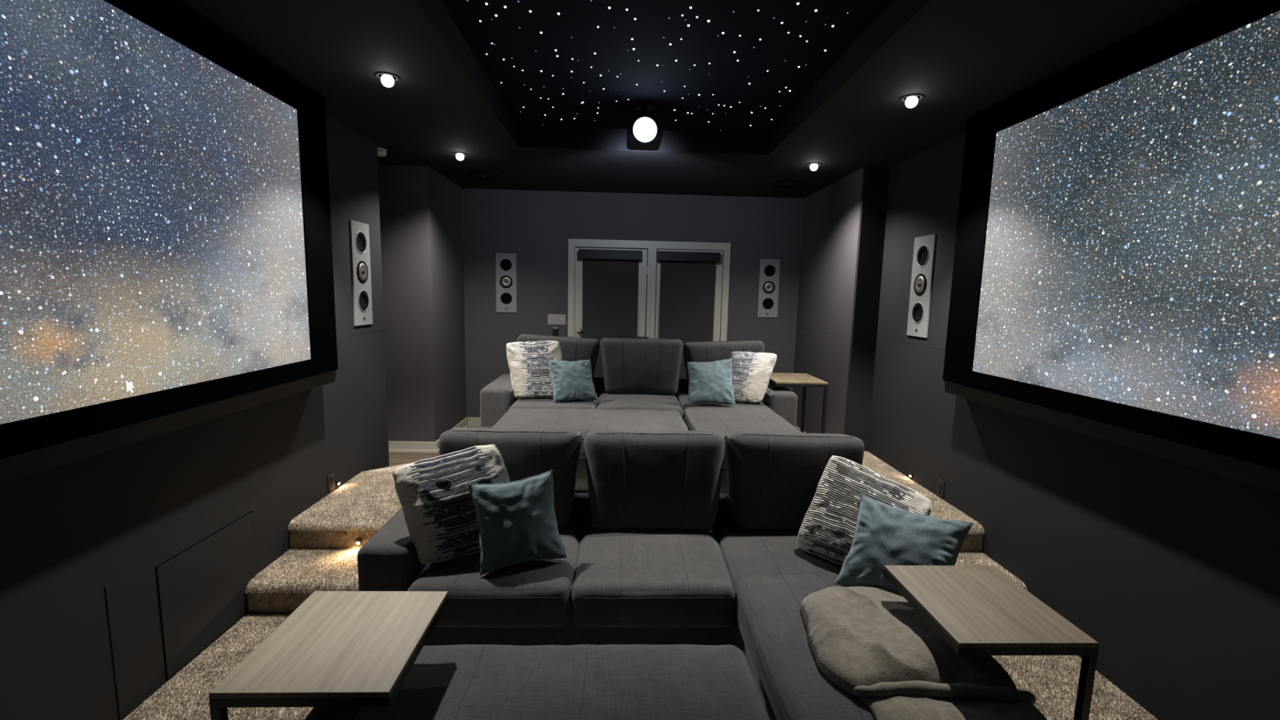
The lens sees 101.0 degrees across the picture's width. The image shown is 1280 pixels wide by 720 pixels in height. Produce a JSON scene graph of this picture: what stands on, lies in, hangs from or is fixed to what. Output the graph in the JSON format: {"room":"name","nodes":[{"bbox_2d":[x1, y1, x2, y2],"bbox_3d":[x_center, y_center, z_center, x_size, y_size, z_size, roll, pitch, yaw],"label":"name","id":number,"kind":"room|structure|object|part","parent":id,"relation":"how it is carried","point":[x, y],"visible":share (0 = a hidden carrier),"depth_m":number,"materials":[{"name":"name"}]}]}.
{"room":"home theater","nodes":[
{"label":"home theater","id":0,"kind":"room"},
{"bbox_2d":[0,113,389,719],"bbox_3d":[-2.075,0.050,1.170,0.120,3.200,6.450,1,7,-2],"label":"wall","id":1,"kind":"structure","parent":0,"point":[71,531],"depth_m":2.24,"materials":[{"name":"grey paint"}]},
{"bbox_2d":[104,583,124,719],"bbox_3d":[-2.066,1.157,2.074,0.003,0.580,0.015,1,7,-2],"label":"trim","id":2,"kind":"structure","parent":1,"relation":"attached to","point":[107,587],"depth_m":2.07,"materials":[{"name":"grey paint"}]},
{"bbox_2d":[0,0,337,484],"bbox_3d":[-1.946,-0.532,1.778,0.162,1.737,3.052,1,7,-2],"label":"projection screen","id":3,"kind":"object","parent":1,"relation":"attached to","point":[166,261],"visible":1,"depth_m":2.00,"materials":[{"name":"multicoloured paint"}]},
{"bbox_2d":[155,511,257,679],"bbox_3d":[-2.083,1.108,2.579,0.004,0.522,0.596,1,7,-2],"label":"access panel","id":4,"kind":"object","parent":1,"relation":"attached to","point":[202,593],"visible":0.86,"depth_m":2.52,"materials":[{"name":"dark charcoal paint"}]},
{"bbox_2d":[327,472,334,493],"bbox_3d":[-2.113,0.839,3.611,0.010,0.120,0.074,1,7,-2],"label":"outlet plate","id":5,"kind":"object","parent":1,"relation":"attached to","point":[331,477],"visible":1,"depth_m":3.60,"materials":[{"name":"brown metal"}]},
{"bbox_2d":[330,476,333,488],"bbox_3d":[-2.109,0.839,3.611,0.002,0.068,0.034,1,7,-2],"label":"socket","id":6,"kind":"object","parent":5,"relation":"attached to","point":[331,477],"depth_m":3.61,"materials":[{"name":"black plastic"}]},
{"bbox_2d":[335,480,340,485],"bbox_3d":[-2.110,0.860,3.686,0.022,0.034,0.034,1,7,-2],"label":"step light","id":7,"kind":"object","parent":1,"relation":"attached to","point":[337,482],"visible":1,"depth_m":3.68,"materials":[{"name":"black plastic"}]},
{"bbox_2d":[349,219,373,325],"bbox_3d":[-2.091,-0.642,3.936,0.026,0.759,0.292,1,7,-2],"label":"wall speaker","id":8,"kind":"object","parent":1,"relation":"attached to","point":[359,231],"visible":1,"depth_m":3.93,"materials":[{"name":"silver metal"}]},
{"bbox_2d":[377,164,466,441],"bbox_3d":[-2.806,-0.514,5.562,1.580,3.200,1.050,1,7,-2],"label":"wall","id":9,"kind":"structure","parent":0,"point":[421,209],"depth_m":5.13,"materials":[{"name":"grey paint"}]},
{"bbox_2d":[388,417,480,453],"bbox_3d":[-0.831,0.821,5.782,5.350,0.105,1.080,1,7,-2],"label":"baseboard","id":10,"kind":"structure","parent":9,"relation":"attached to","point":[393,446],"depth_m":5.21,"materials":[{"name":"beige paint"}]},
{"bbox_2d":[388,426,480,466],"bbox_3d":[-0.704,1.098,5.055,5.800,0.260,2.800,1,7,-2],"label":"floor","id":11,"kind":"structure","parent":0,"point":[396,459],"depth_m":5.06,"materials":[{"name":"beige wood"}]},
{"bbox_2d":[462,188,804,417],"bbox_3d":[-0.708,-0.549,6.220,5.820,3.200,0.120,1,7,-2],"label":"wall","id":12,"kind":"structure","parent":0,"point":[537,226],"depth_m":6.09,"materials":[{"name":"grey paint"}]},
{"bbox_2d":[495,253,516,312],"bbox_3d":[-1.539,-0.887,6.075,0.235,0.673,0.026,1,7,-2],"label":"wall speaker","id":13,"kind":"object","parent":12,"relation":"attached to","point":[505,263],"visible":1,"depth_m":6.06,"materials":[{"name":"silver metal"}]},
{"bbox_2d":[552,327,557,336],"bbox_3d":[-0.993,-0.289,6.167,0.060,0.184,0.030,1,7,-2],"label":"remote control","id":14,"kind":"object","parent":12,"relation":"attached to","point":[554,329],"visible":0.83,"depth_m":6.15,"materials":[{"name":"black plastic"}]},
{"bbox_2d":[547,314,565,324],"bbox_3d":[-0.971,-0.472,6.154,0.199,0.118,0.011,1,7,-2],"label":"switch plate","id":15,"kind":"object","parent":12,"relation":"attached to","point":[553,319],"visible":1,"depth_m":6.15,"materials":[{"name":"grey plastic"}]},
{"bbox_2d":[578,248,642,377],"bbox_3d":[-0.353,-0.422,6.121,0.723,1.678,0.079,1,7,-2],"label":"roller blind","id":16,"kind":"object","parent":12,"relation":"attached to","point":[610,277],"visible":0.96,"depth_m":6.10,"materials":[{"name":"grey fabric"}]},
{"bbox_2d":[568,238,730,341],"bbox_3d":[0.091,-0.271,6.181,1.872,2.212,0.080,1,7,-2],"label":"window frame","id":17,"kind":"structure","parent":12,"relation":"in","point":[647,273],"depth_m":6.12,"materials":[{"name":"beige paint"}]},
{"bbox_3d":[-0.706,-0.332,6.138,0.060,0.060,0.064,1,7,-2],"label":"knob","id":18,"kind":"part","parent":17,"relation":"part of","materials":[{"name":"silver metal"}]},
{"bbox_2d":[657,251,720,378],"bbox_3d":[0.540,-0.406,6.154,0.722,1.678,0.079,1,7,-2],"label":"roller blind","id":19,"kind":"object","parent":12,"relation":"attached to","point":[687,278],"visible":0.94,"depth_m":6.14,"materials":[{"name":"grey fabric"}]},
{"bbox_2d":[757,258,780,317],"bbox_3d":[1.507,-0.838,6.186,0.237,0.673,0.026,1,7,-2],"label":"wall speaker","id":20,"kind":"object","parent":12,"relation":"attached to","point":[769,272],"visible":1,"depth_m":6.17,"materials":[{"name":"silver metal"}]},
{"bbox_2d":[124,451,1156,719],"bbox_3d":[0.076,1.414,1.768,4.270,0.440,7.150,1,7,-2],"label":"floor","id":21,"kind":"structure","parent":0,"point":[325,526],"depth_m":2.81,"materials":[{"name":"beige carpet"}]},
{"bbox_2d":[208,591,448,719],"bbox_3d":[-0.904,1.180,1.652,0.460,0.689,0.475,1,7,-2],"label":"side table","id":22,"kind":"object","parent":21,"relation":"on","point":[336,648],"visible":1,"depth_m":1.52,"materials":[{"name":"grey wood"}]},
{"bbox_3d":[-1.114,1.224,1.424,0.025,0.648,0.025,1,7,-2],"label":"leg","id":23,"kind":"part","parent":22,"relation":"part of","materials":[{"name":"black metal"}]},
{"bbox_2d":[354,538,362,544],"bbox_3d":[-1.693,1.094,3.170,0.034,0.034,0.022,1,7,-2],"label":"step light","id":24,"kind":"object","parent":21,"relation":"attached to","point":[358,541],"visible":1,"depth_m":3.16,"materials":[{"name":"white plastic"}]},
{"bbox_2d":[306,644,769,719],"bbox_3d":[-0.307,1.296,1.574,1.432,0.506,0.818,1,7,-2],"label":"ottoman","id":25,"kind":"object","parent":21,"relation":"on","point":[463,682],"visible":0.78,"depth_m":1.68,"materials":[{"name":"grey fabric"}]},
{"bbox_2d":[490,408,688,490],"bbox_3d":[-0.358,0.664,3.894,1.413,0.503,0.774,1,7,-2],"label":"ottoman","id":26,"kind":"object","parent":21,"relation":"on","point":[584,421],"visible":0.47,"depth_m":3.76,"materials":[{"name":"grey fabric"}]},
{"bbox_2d":[490,408,688,458],"bbox_3d":[-0.355,0.532,3.878,1.411,0.236,0.771,1,7,-2],"label":"cushion","id":27,"kind":"object","parent":26,"relation":"on","point":[584,421],"depth_m":3.79,"materials":[{"name":"grey fabric"}]},
{"bbox_2d":[357,427,875,719],"bbox_3d":[0.071,0.969,2.257,2.665,1.003,1.868,1,7,-2],"label":"sectional sofa","id":28,"kind":"object","parent":21,"relation":"on","point":[655,553],"visible":0.73,"depth_m":2.44,"materials":[{"name":"grey fabric"}]},
{"bbox_3d":[-1.150,1.048,2.749,0.264,0.561,0.829,1,7,-2],"label":"arm","id":29,"kind":"part","parent":28,"relation":"part of","materials":[{"name":"grey fabric"}]},
{"bbox_2d":[392,444,510,564],"bbox_3d":[-0.848,0.667,2.487,0.576,0.489,0.226,-2,8,-21],"label":"throw pillow","id":30,"kind":"object","parent":28,"relation":"on","point":[434,495],"visible":0.75,"depth_m":2.41,"materials":[{"name":"grey fabric"}]},
{"bbox_2d":[406,520,582,627],"bbox_3d":[-0.662,1.024,2.604,0.725,0.230,0.743,1,7,-2],"label":"seat cushion","id":31,"kind":"object","parent":28,"relation":"on","point":[540,593],"depth_m":2.27,"materials":[{"name":"grey fabric"}]},
{"bbox_2d":[440,427,582,528],"bbox_3d":[-0.702,0.645,2.894,0.751,0.547,0.326,1,7,-2],"label":"cushion","id":32,"kind":"object","parent":28,"relation":"on","point":[525,453],"depth_m":2.78,"materials":[{"name":"grey fabric"}]},
{"bbox_2d":[467,470,566,574],"bbox_3d":[-0.561,0.736,2.419,0.424,0.394,0.191,-1,8,-21],"label":"throw pillow","id":33,"kind":"object","parent":28,"relation":"on","point":[517,520],"visible":1,"depth_m":2.37,"materials":[{"name":"blue fabric"}]},
{"bbox_3d":[0.047,1.220,2.792,2.580,0.230,0.830,1,7,-2],"label":"frame","id":34,"kind":"part","parent":28,"relation":"part of","materials":[{"name":"grey fabric"}]},
{"bbox_3d":[0.041,1.034,3.030,2.281,0.542,0.093,1,7,-2],"label":"backrest frame","id":35,"kind":"part","parent":28,"relation":"part of","materials":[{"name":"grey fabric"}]},
{"bbox_2d":[570,520,735,627],"bbox_3d":[0.051,1.036,2.630,0.742,0.231,0.740,1,7,-2],"label":"seat cushion","id":36,"kind":"object","parent":28,"relation":"on","point":[621,577],"depth_m":2.35,"materials":[{"name":"grey fabric"}]},
{"bbox_2d":[583,430,724,532],"bbox_3d":[0.074,0.660,2.909,0.770,0.546,0.328,1,7,-2],"label":"cushion","id":37,"kind":"object","parent":28,"relation":"on","point":[639,481],"depth_m":2.78,"materials":[{"name":"grey fabric"}]},
{"bbox_2d":[724,431,863,531],"bbox_3d":[0.848,0.676,2.949,0.749,0.550,0.326,1,7,-2],"label":"cushion","id":38,"kind":"object","parent":28,"relation":"on","point":[774,477],"depth_m":2.81,"materials":[{"name":"grey fabric"}]},
{"bbox_2d":[712,521,875,719],"bbox_3d":[0.808,1.105,2.197,0.772,0.221,1.665,1,7,-2],"label":"cushion","id":39,"kind":"object","parent":28,"relation":"on","point":[770,576],"depth_m":2.12,"materials":[{"name":"grey fabric"}]},
{"bbox_2d":[796,454,932,564],"bbox_3d":[1.073,0.734,2.532,0.514,0.433,0.397,8,10,42],"label":"throw pillow","id":40,"kind":"object","parent":28,"relation":"on","point":[827,531],"visible":0.62,"depth_m":2.52,"materials":[{"name":"grey fabric"}]},
{"bbox_2d":[834,493,973,592],"bbox_3d":[1.124,0.826,2.255,0.457,0.318,0.317,7,9,37],"label":"throw pillow","id":41,"kind":"object","parent":28,"relation":"on","point":[884,534],"visible":0.73,"depth_m":2.23,"materials":[{"name":"blue fabric"}]},
{"bbox_2d":[800,586,1047,719],"bbox_3d":[0.945,1.070,1.835,0.680,0.256,0.809,1,7,-2],"label":"blanket","id":42,"kind":"object","parent":28,"relation":"on","point":[870,642],"visible":0.89,"depth_m":1.71,"materials":[{"name":"grey fabric"}]},
{"bbox_2d":[122,451,1157,719],"bbox_3d":[0.032,1.198,3.056,4.274,0.355,3.571,1,7,-2],"label":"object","id":43,"kind":"structure","parent":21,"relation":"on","point":[890,471],"depth_m":2.80,"materials":[{"name":"beige carpet"}]},
{"bbox_2d":[480,333,801,493],"bbox_3d":[0.008,0.367,4.257,2.666,1.018,1.870,1,7,-2],"label":"sectional sofa","id":44,"kind":"object","parent":21,"relation":"on","point":[639,373],"visible":0.5,"depth_m":4.76,"materials":[{"name":"grey fabric"}]},
{"bbox_3d":[-1.212,0.456,4.750,0.264,0.562,0.832,1,7,-2],"label":"arm","id":45,"kind":"part","parent":44,"relation":"part of","materials":[{"name":"grey fabric"}]},
{"bbox_2d":[506,340,562,398],"bbox_3d":[-0.884,0.079,4.495,0.506,0.488,0.197,1,7,-2],"label":"throw pillow","id":46,"kind":"object","parent":44,"relation":"on","point":[531,375],"visible":0.87,"depth_m":4.43,"materials":[{"name":"white fabric"}]},
{"bbox_2d":[507,393,598,411],"bbox_3d":[-0.728,0.430,4.604,0.730,0.233,0.738,1,7,-2],"label":"seat cushion","id":47,"kind":"object","parent":44,"relation":"on","point":[513,402],"depth_m":4.34,"materials":[{"name":"grey fabric"}]},
{"bbox_2d":[517,333,599,381],"bbox_3d":[-0.756,0.046,4.892,0.753,0.566,0.342,1,7,-2],"label":"cushion","id":48,"kind":"object","parent":44,"relation":"on","point":[572,348],"depth_m":4.78,"materials":[{"name":"grey fabric"}]},
{"bbox_2d":[547,359,598,402],"bbox_3d":[-0.565,0.173,4.437,0.417,0.343,0.182,-1,7,-14],"label":"throw pillow","id":49,"kind":"object","parent":44,"relation":"on","point":[571,380],"visible":1,"depth_m":4.38,"materials":[{"name":"blue fabric"}]},
{"bbox_2d":[596,391,684,418],"bbox_3d":[-0.012,0.442,4.631,0.741,0.233,0.740,1,7,-2],"label":"seat cushion","id":50,"kind":"object","parent":44,"relation":"on","point":[651,401],"depth_m":4.50,"materials":[{"name":"grey fabric"}]},
{"bbox_3d":[-0.021,0.441,5.031,2.281,0.542,0.093,1,7,-2],"label":"backrest frame","id":51,"kind":"part","parent":44,"relation":"part of","materials":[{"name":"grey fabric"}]},
{"bbox_2d":[600,337,683,395],"bbox_3d":[0.012,0.066,4.909,0.773,0.547,0.328,1,7,-2],"label":"cushion","id":52,"kind":"object","parent":44,"relation":"on","point":[651,366],"depth_m":4.78,"materials":[{"name":"grey fabric"}]},
{"bbox_2d":[686,358,736,405],"bbox_3d":[0.589,0.179,4.410,0.399,0.373,0.233,1,7,-2],"label":"throw pillow","id":53,"kind":"object","parent":44,"relation":"on","point":[709,382],"visible":1,"depth_m":4.35,"materials":[{"name":"blue fabric"}]},
{"bbox_2d":[683,340,764,388],"bbox_3d":[0.777,0.089,4.952,0.754,0.567,0.335,1,7,-2],"label":"cushion","id":54,"kind":"object","parent":44,"relation":"on","point":[709,351],"depth_m":4.83,"materials":[{"name":"grey fabric"}]},
{"bbox_2d":[676,393,801,467],"bbox_3d":[0.742,0.514,4.199,0.770,0.220,1.667,1,7,-2],"label":"cushion","id":55,"kind":"object","parent":44,"relation":"on","point":[720,419],"depth_m":4.00,"materials":[{"name":"grey fabric"}]},
{"bbox_2d":[728,351,777,403],"bbox_3d":[0.941,0.146,4.530,0.466,0.432,0.199,1,7,-2],"label":"throw pillow","id":56,"kind":"object","parent":44,"relation":"on","point":[752,372],"visible":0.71,"depth_m":4.47,"materials":[{"name":"white fabric"}]},
{"bbox_3d":[1.194,0.497,4.838,0.248,0.559,0.827,1,7,-2],"label":"arm","id":57,"kind":"part","parent":44,"relation":"part of","materials":[{"name":"grey fabric"}]},
{"bbox_2d":[768,373,828,433],"bbox_3d":[1.358,0.497,4.778,0.450,0.689,0.540,1,7,-2],"label":"side table","id":58,"kind":"object","parent":21,"relation":"on","point":[777,380],"visible":0.73,"depth_m":4.54,"materials":[{"name":"grey wood"}]},
{"bbox_3d":[1.365,0.184,4.739,0.450,0.025,0.540,1,7,-2],"label":"frame","id":59,"kind":"part","parent":58,"relation":"part of","materials":[{"name":"beige wood"}]},
{"bbox_3d":[1.561,0.489,5.044,0.025,0.648,0.025,1,7,-2],"label":"leg","id":60,"kind":"part","parent":58,"relation":"part of","materials":[{"name":"black metal"}]},
{"bbox_3d":[1.579,0.553,4.533,0.025,0.648,0.025,1,7,-2],"label":"leg","id":61,"kind":"part","parent":58,"relation":"part of","materials":[{"name":"black metal"}]},
{"bbox_2d":[883,564,1098,719],"bbox_3d":[1.196,1.193,1.918,0.448,0.689,0.475,1,7,-2],"label":"side table","id":62,"kind":"object","parent":21,"relation":"on","point":[975,610],"visible":0.98,"depth_m":1.77,"materials":[{"name":"grey wood"}]},
{"bbox_3d":[1.203,0.879,1.879,0.448,0.025,0.475,1,7,-2],"label":"frame","id":63,"kind":"part","parent":62,"relation":"part of","materials":[{"name":"beige wood"}]},
{"bbox_3d":[1.415,1.245,1.705,0.025,0.648,0.025,1,7,-2],"label":"leg","id":64,"kind":"part","parent":62,"relation":"part of","materials":[{"name":"black metal"}]},
{"bbox_2d":[176,0,1202,198],"bbox_3d":[-0.532,-1.560,1.904,5.820,0.320,8.400,1,7,-2],"label":"ceiling","id":65,"kind":"structure","parent":0,"point":[966,58],"depth_m":2.97,"materials":[{"name":"black paint"}]},
{"bbox_2d":[377,146,386,156],"bbox_3d":[-2.165,-1.714,4.349,0.140,0.050,0.140,1,7,-2],"label":"smoke detector","id":66,"kind":"object","parent":65,"relation":"attached to","point":[381,152],"visible":0.57,"depth_m":4.32,"materials":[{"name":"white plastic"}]},
{"bbox_2d":[374,71,399,87],"bbox_3d":[-1.369,-1.509,2.860,0.124,0.054,0.124,1,7,-2],"label":"recessed light","id":67,"kind":"object","parent":65,"relation":"in","point":[387,81],"visible":1,"depth_m":2.84,"materials":[{"name":"black paint"}]},
{"bbox_3d":[-1.369,-1.509,2.860,0.066,0.054,0.066,1,7,-2],"label":"bulb","id":68,"kind":"part","parent":67,"relation":"part of","materials":[{"name":"white glass"}]},
{"bbox_2d":[452,151,467,160],"bbox_3d":[-1.518,-1.710,4.448,0.124,0.054,0.124,1,7,-2],"label":"recessed light","id":69,"kind":"object","parent":65,"relation":"in","point":[460,156],"visible":1,"depth_m":4.42,"materials":[{"name":"black paint"}]},
{"bbox_3d":[-1.518,-1.710,4.448,0.066,0.054,0.066,1,7,-2],"label":"bulb","id":70,"kind":"part","parent":69,"relation":"part of","materials":[{"name":"white glass"}]},
{"bbox_2d":[467,172,500,179],"bbox_3d":[-1.551,-1.831,5.253,0.310,0.014,0.310,1,7,-2],"label":"ceiling speaker","id":71,"kind":"object","parent":65,"relation":"attached to","point":[486,175],"visible":1,"depth_m":5.24,"materials":[{"name":"black plastic"}]},
{"bbox_2d":[470,173,498,178],"bbox_3d":[-1.551,-1.835,5.253,0.276,0.006,0.276,1,7,-2],"label":"grille","id":72,"kind":"object","parent":71,"relation":"attached to","point":[479,175],"depth_m":5.25,"materials":[{"name":"black plastic"}]},
{"bbox_2d":[441,0,892,133],"bbox_3d":[0.124,-1.534,1.728,1.997,0.038,4.992,1,7,-2],"label":"ceiling panel","id":73,"kind":"object","parent":65,"relation":"attached to","point":[724,66],"visible":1,"depth_m":2.87,"materials":[{"name":"black fabric"}]},
{"bbox_2d":[626,102,662,151],"bbox_3d":[0.030,-1.618,3.659,0.240,0.298,0.382,1,7,-2],"label":"projector","id":74,"kind":"object","parent":73,"relation":"hanging from","point":[644,132],"visible":1,"depth_m":3.53,"materials":[{"name":"black plastic"}]},
{"bbox_3d":[0.032,-1.764,3.672,0.140,0.012,0.140,1,7,-2],"label":"mount plate","id":75,"kind":"part","parent":74,"relation":"part of","materials":[{"name":"black plastic"}]},
{"bbox_2d":[771,180,803,187],"bbox_3d":[1.488,-1.773,5.324,0.310,0.014,0.310,1,7,-2],"label":"ceiling speaker","id":76,"kind":"object","parent":65,"relation":"attached to","point":[784,183],"visible":1,"depth_m":5.31,"materials":[{"name":"black plastic"}]},
{"bbox_2d":[773,181,801,186],"bbox_3d":[1.488,-1.777,5.324,0.276,0.006,0.276,1,7,-2],"label":"grille","id":77,"kind":"object","parent":76,"relation":"attached to","point":[779,183],"depth_m":5.31,"materials":[{"name":"black plastic"}]},
{"bbox_2d":[806,162,822,170],"bbox_3d":[1.495,-1.654,4.533,0.124,0.054,0.124,1,7,-2],"label":"recessed light","id":78,"kind":"object","parent":65,"relation":"in","point":[814,166],"visible":1,"depth_m":4.51,"materials":[{"name":"black paint"}]},
{"bbox_3d":[1.495,-1.654,4.533,0.066,0.054,0.066,1,7,-2],"label":"bulb","id":79,"kind":"part","parent":78,"relation":"part of","materials":[{"name":"white glass"}]},
{"bbox_2d":[899,93,924,107],"bbox_3d":[1.543,-1.461,2.996,0.124,0.054,0.124,1,7,-2],"label":"recessed light","id":80,"kind":"object","parent":65,"relation":"in","point":[911,101],"visible":1,"depth_m":2.97,"materials":[{"name":"black paint"}]},
{"bbox_3d":[1.543,-1.461,2.996,0.066,0.054,0.066,1,7,-2],"label":"bulb","id":81,"kind":"part","parent":80,"relation":"part of","materials":[{"name":"white glass"}]},
{"bbox_2d":[792,167,862,434],"bbox_3d":[2.058,-0.400,5.516,0.340,3.200,1.500,1,7,-2],"label":"wall","id":82,"kind":"structure","parent":0,"point":[831,214],"depth_m":5.32,"materials":[{"name":"grey paint"}]},
{"bbox_2d":[844,166,889,451],"bbox_3d":[2.084,-0.304,4.753,0.340,3.200,0.040,1,7,-2],"label":"wall","id":83,"kind":"structure","parent":0,"point":[875,180],"depth_m":4.70,"materials":[{"name":"grey paint"}]},
{"bbox_2d":[867,131,1279,719],"bbox_3d":[2.307,0.112,1.454,0.120,3.200,6.700,1,7,-2],"label":"wall","id":84,"kind":"structure","parent":0,"point":[1171,567],"depth_m":2.53,"materials":[{"name":"grey paint"}]},
{"bbox_2d":[878,337,945,350],"bbox_3d":[2.155,-0.114,4.073,0.001,0.003,1.360,1,7,-2],"label":"trim","id":85,"kind":"structure","parent":84,"relation":"attached to","point":[878,338],"depth_m":4.16,"materials":[{"name":"grey paint"}]},
{"bbox_2d":[906,233,936,337],"bbox_3d":[2.152,-0.558,4.016,0.026,0.760,0.288,1,7,-2],"label":"wall speaker","id":86,"kind":"object","parent":84,"relation":"attached to","point":[924,249],"visible":1,"depth_m":4.01,"materials":[{"name":"silver metal"}]},
{"bbox_2d":[936,478,944,497],"bbox_3d":[2.143,0.914,3.763,0.010,0.120,0.074,1,7,-2],"label":"outlet plate","id":87,"kind":"object","parent":84,"relation":"attached to","point":[940,484],"visible":1,"depth_m":3.75,"materials":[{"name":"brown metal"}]},
{"bbox_2d":[937,482,942,493],"bbox_3d":[2.139,0.914,3.763,0.002,0.068,0.034,1,7,-2],"label":"socket","id":88,"kind":"object","parent":87,"relation":"attached to","point":[940,484],"depth_m":3.76,"materials":[{"name":"black plastic"}]},
{"bbox_2d":[942,0,1279,493],"bbox_3d":[2.159,-0.458,1.909,0.162,1.737,3.053,1,7,-2],"label":"projection screen","id":89,"kind":"object","parent":84,"relation":"attached to","point":[1116,277],"visible":1,"depth_m":2.19,"materials":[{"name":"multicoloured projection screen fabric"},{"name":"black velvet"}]}
]}

